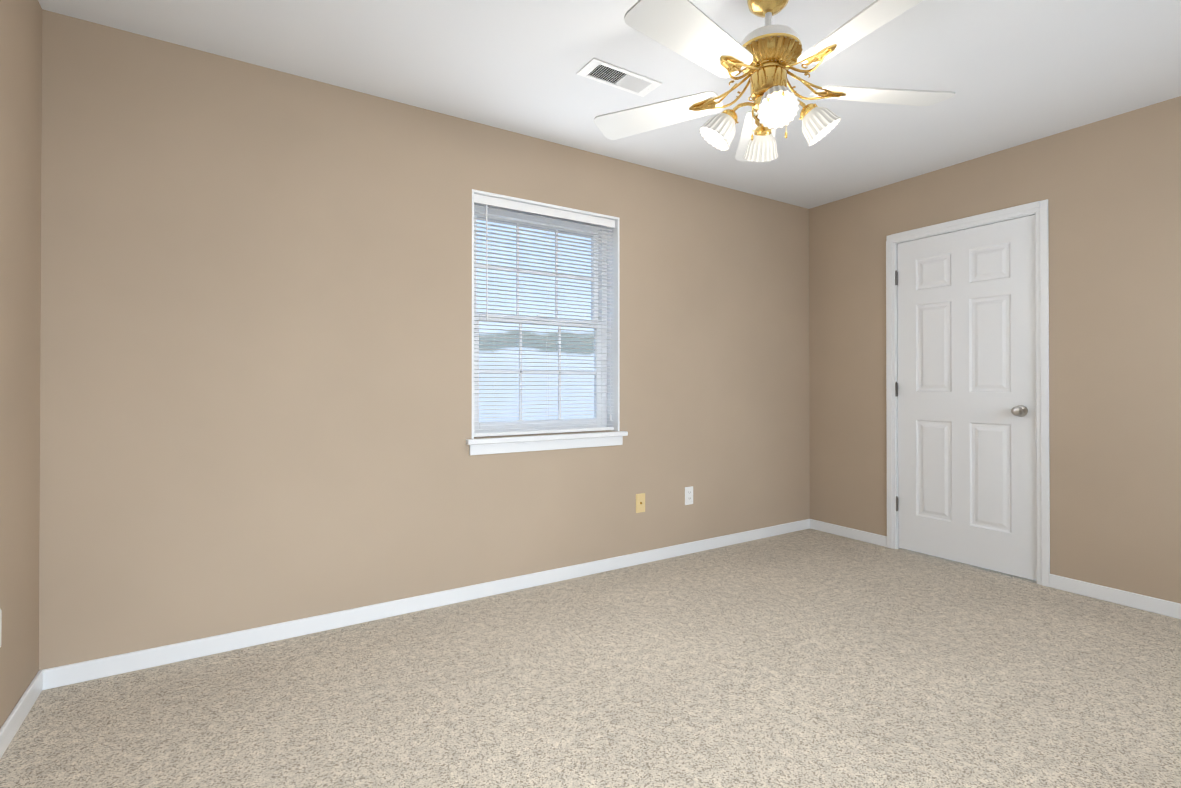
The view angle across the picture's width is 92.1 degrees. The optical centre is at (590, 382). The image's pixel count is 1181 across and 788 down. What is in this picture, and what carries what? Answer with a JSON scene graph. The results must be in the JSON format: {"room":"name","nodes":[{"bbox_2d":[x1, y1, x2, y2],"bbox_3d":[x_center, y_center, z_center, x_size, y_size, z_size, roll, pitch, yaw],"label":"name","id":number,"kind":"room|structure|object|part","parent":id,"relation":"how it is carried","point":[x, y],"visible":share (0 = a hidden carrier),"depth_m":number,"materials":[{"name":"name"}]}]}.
{"room":"empty bedroom","nodes":[
{"label":"empty bedroom","id":0,"kind":"room"},
{"bbox_2d":[0,0,41,728],"bbox_3d":[-1.117,-0.129,0.569,0.140,2.440,3.800,0,0,-32],"label":"wall","id":1,"kind":"structure","parent":0,"point":[20,151],"depth_m":1.84,"materials":[{"name":"beige paint"}]},
{"bbox_2d":[0,608,1,646],"bbox_3d":[-1.722,0.724,1.653,0.007,0.115,0.070,0,0,-32],"label":"duplex electrical outlet","id":2,"kind":"object","parent":1,"relation":"attached to","point":[0,625],"visible":0.96,"depth_m":1.67,"materials":[{"name":"white plastic"}]},
{"bbox_2d":[0,669,47,758],"bbox_3d":[-1.034,1.055,0.573,0.013,0.072,3.390,0,0,-32],"label":"baseboard","id":3,"kind":"structure","parent":1,"relation":"attached to","point":[10,727],"depth_m":1.83,"materials":[{"name":"white wood"}]},
{"bbox_2d":[39,9,809,669],"bbox_3d":[-0.202,-0.115,3.283,4.318,2.440,0.200,0,0,-32],"label":"wall","id":4,"kind":"structure","parent":0,"point":[255,345],"depth_m":2.54,"materials":[{"name":"beige paint"}]},
{"bbox_2d":[48,519,811,688],"bbox_3d":[-0.145,1.069,3.188,4.318,0.072,0.013,0,0,-32],"label":"baseboard","id":5,"kind":"structure","parent":4,"relation":"attached to","point":[64,675],"depth_m":2.61,"materials":[{"name":"white wood"}]},
{"bbox_2d":[474,194,614,436],"bbox_3d":[-0.275,-0.342,3.248,0.900,1.265,0.174,0,0,-32],"label":"window blinds","id":6,"kind":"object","parent":4,"relation":"in","point":[534,209],"depth_m":3.22,"materials":[{"name":"white plastic"}]},
{"bbox_2d":[486,204,487,319],"bbox_3d":[-0.540,-0.627,2.971,0.010,0.610,0.010,0,0,-32],"label":"blind cord","id":7,"kind":"object","parent":6,"relation":"hanging from","point":[486,204],"depth_m":2.97,"materials":[{"name":"white plastic"}]},
{"bbox_3d":[-0.298,-0.342,3.284,0.762,1.127,0.040,0,0,-32],"label":"glass","id":8,"kind":"part","parent":6,"relation":"part of","materials":[{"name":"clear glass"}]},
{"bbox_3d":[-0.297,-0.342,3.283,0.900,1.265,0.090,0,0,-32],"label":"window frame sashes","id":9,"kind":"part","parent":6,"relation":"part of","materials":[{"name":"white plastic"}]},
{"bbox_2d":[546,216,546,429],"bbox_3d":[-0.234,-0.333,3.183,0.002,1.205,0.002,0,0,-32],"label":"blind cord","id":10,"kind":"object","parent":6,"relation":"hanging from","point":[546,216],"depth_m":3.21,"materials":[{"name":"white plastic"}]},
{"bbox_2d":[609,317,611,420],"bbox_3d":[0.119,-0.350,3.390,0.014,1.158,0.013,0,0,-32],"label":"blind cord","id":11,"kind":"object","parent":6,"relation":"hanging from","point":[610,417],"depth_m":3.39,"materials":[{"name":"white plastic"}]},
{"bbox_2d":[472,189,619,438],"bbox_3d":[-0.270,-0.348,3.241,0.924,1.277,0.200,0,0,-32],"label":"liner","id":12,"kind":"object","parent":4,"relation":"attached to","point":[615,344],"visible":0.36,"depth_m":3.41,"materials":[{"name":"white wood"}]},
{"bbox_2d":[466,431,627,454],"bbox_3d":[-0.237,0.331,3.186,0.990,0.082,0.161,0,0,-32],"label":"stool","id":13,"kind":"object","parent":4,"relation":"attached to","point":[483,446],"visible":0.98,"depth_m":3.10,"materials":[{"name":"white wood"}]},
{"bbox_2d":[636,493,644,512],"bbox_3d":[0.309,0.736,3.476,0.070,0.115,0.016,0,0,-32],"label":"outlet","id":14,"kind":"object","parent":4,"relation":"attached to","point":[640,502],"visible":1,"depth_m":3.48,"materials":[{"name":"yellow plastic"}]},
{"bbox_2d":[685,486,692,504],"bbox_3d":[0.640,0.734,3.691,0.070,0.115,0.007,0,0,-32],"label":"outlet","id":15,"kind":"object","parent":4,"relation":"attached to","point":[688,495],"visible":1,"depth_m":3.69,"materials":[{"name":"white plastic"}]},
{"bbox_2d":[0,528,1180,787],"bbox_3d":[0.764,1.147,1.758,4.598,0.100,3.800,0,0,-32],"label":"floor","id":16,"kind":"structure","parent":0,"point":[808,658],"depth_m":2.01,"materials":[{"name":"carpet"}]},
{"bbox_2d":[38,0,1180,208],"bbox_3d":[0.764,-1.393,1.771,4.598,0.100,3.800,0,0,-32],"label":"ceiling","id":17,"kind":"structure","parent":0,"point":[1011,73],"depth_m":2.41,"materials":[{"name":"white paint"}]},
{"bbox_2d":[577,58,661,96],"bbox_3d":[0.130,-1.334,2.506,0.365,0.009,0.140,0,0,-32],"label":"ceiling vent","id":18,"kind":"object","parent":17,"relation":"in","point":[600,71],"visible":1,"depth_m":2.50,"materials":[{"name":"white metal"}]},
{"bbox_2d":[594,0,954,163],"bbox_3d":[0.614,-1.079,1.938,1.276,0.526,1.266,0,0,-32],"label":"fan","id":19,"kind":"object","parent":17,"relation":"hanging from","point":[766,57],"visible":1,"depth_m":1.91,"materials":[{"name":"white wood"}]},
{"bbox_3d":[0.616,-1.081,1.952,0.542,0.522,0.537,0,0,-32],"label":"motor","id":20,"kind":"part","parent":19,"relation":"part of","materials":[{"name":"gold metal"}]},
{"bbox_2d":[809,96,1180,603],"bbox_3d":[2.645,-0.116,2.960,0.140,2.440,3.800,0,0,-32],"label":"wall","id":21,"kind":"structure","parent":0,"point":[1109,189],"depth_m":2.97,"materials":[{"name":"beige paint"}]},
{"bbox_2d":[812,519,886,546],"bbox_3d":[1.844,1.074,4.072,0.013,0.072,0.573,0,0,-32],"label":"baseboard","id":22,"kind":"structure","parent":21,"relation":"attached to","point":[864,536],"depth_m":4.05,"materials":[{"name":"white wood"}]},
{"bbox_2d":[895,213,1036,582],"bbox_3d":[2.302,0.080,3.499,0.140,2.054,0.811,0,0,-32],"label":"door frame","id":23,"kind":"structure","parent":21,"relation":"attached to","point":[896,286],"depth_m":3.79,"materials":[{"name":"white wood"}]},
{"bbox_2d":[898,215,1035,580],"bbox_3d":[2.266,0.084,3.476,0.035,2.020,0.767,0,0,-32],"label":"door","id":24,"kind":"structure","parent":21,"relation":"in","point":[966,385],"depth_m":3.42,"materials":[{"name":"white wood"}]},
{"bbox_2d":[886,199,1049,586],"bbox_3d":[2.224,0.058,3.449,0.067,2.097,0.897,0,0,-32],"label":"door","id":25,"kind":"structure","parent":21,"relation":"in","point":[1039,209],"depth_m":3.12,"materials":[{"name":"white painted wood"}]},
{"bbox_3d":[2.036,0.054,3.787,0.021,1.599,0.013,0,0,-32],"label":"door hinges","id":26,"kind":"part","parent":25,"relation":"part of","materials":[{"name":"silver metal"}]},
{"bbox_3d":[2.391,0.160,3.184,0.066,0.066,0.066,0,0,-32],"label":"knob","id":27,"kind":"part","parent":25,"relation":"part of","materials":[{"name":"grey metal"}]},
{"bbox_2d":[1049,574,1180,618],"bbox_3d":[2.993,1.064,2.264,0.013,0.072,1.922,0,0,-32],"label":"baseboard","id":28,"kind":"structure","parent":21,"relation":"attached to","point":[1138,601],"depth_m":2.83,"materials":[{"name":"white wood"}]}
]}

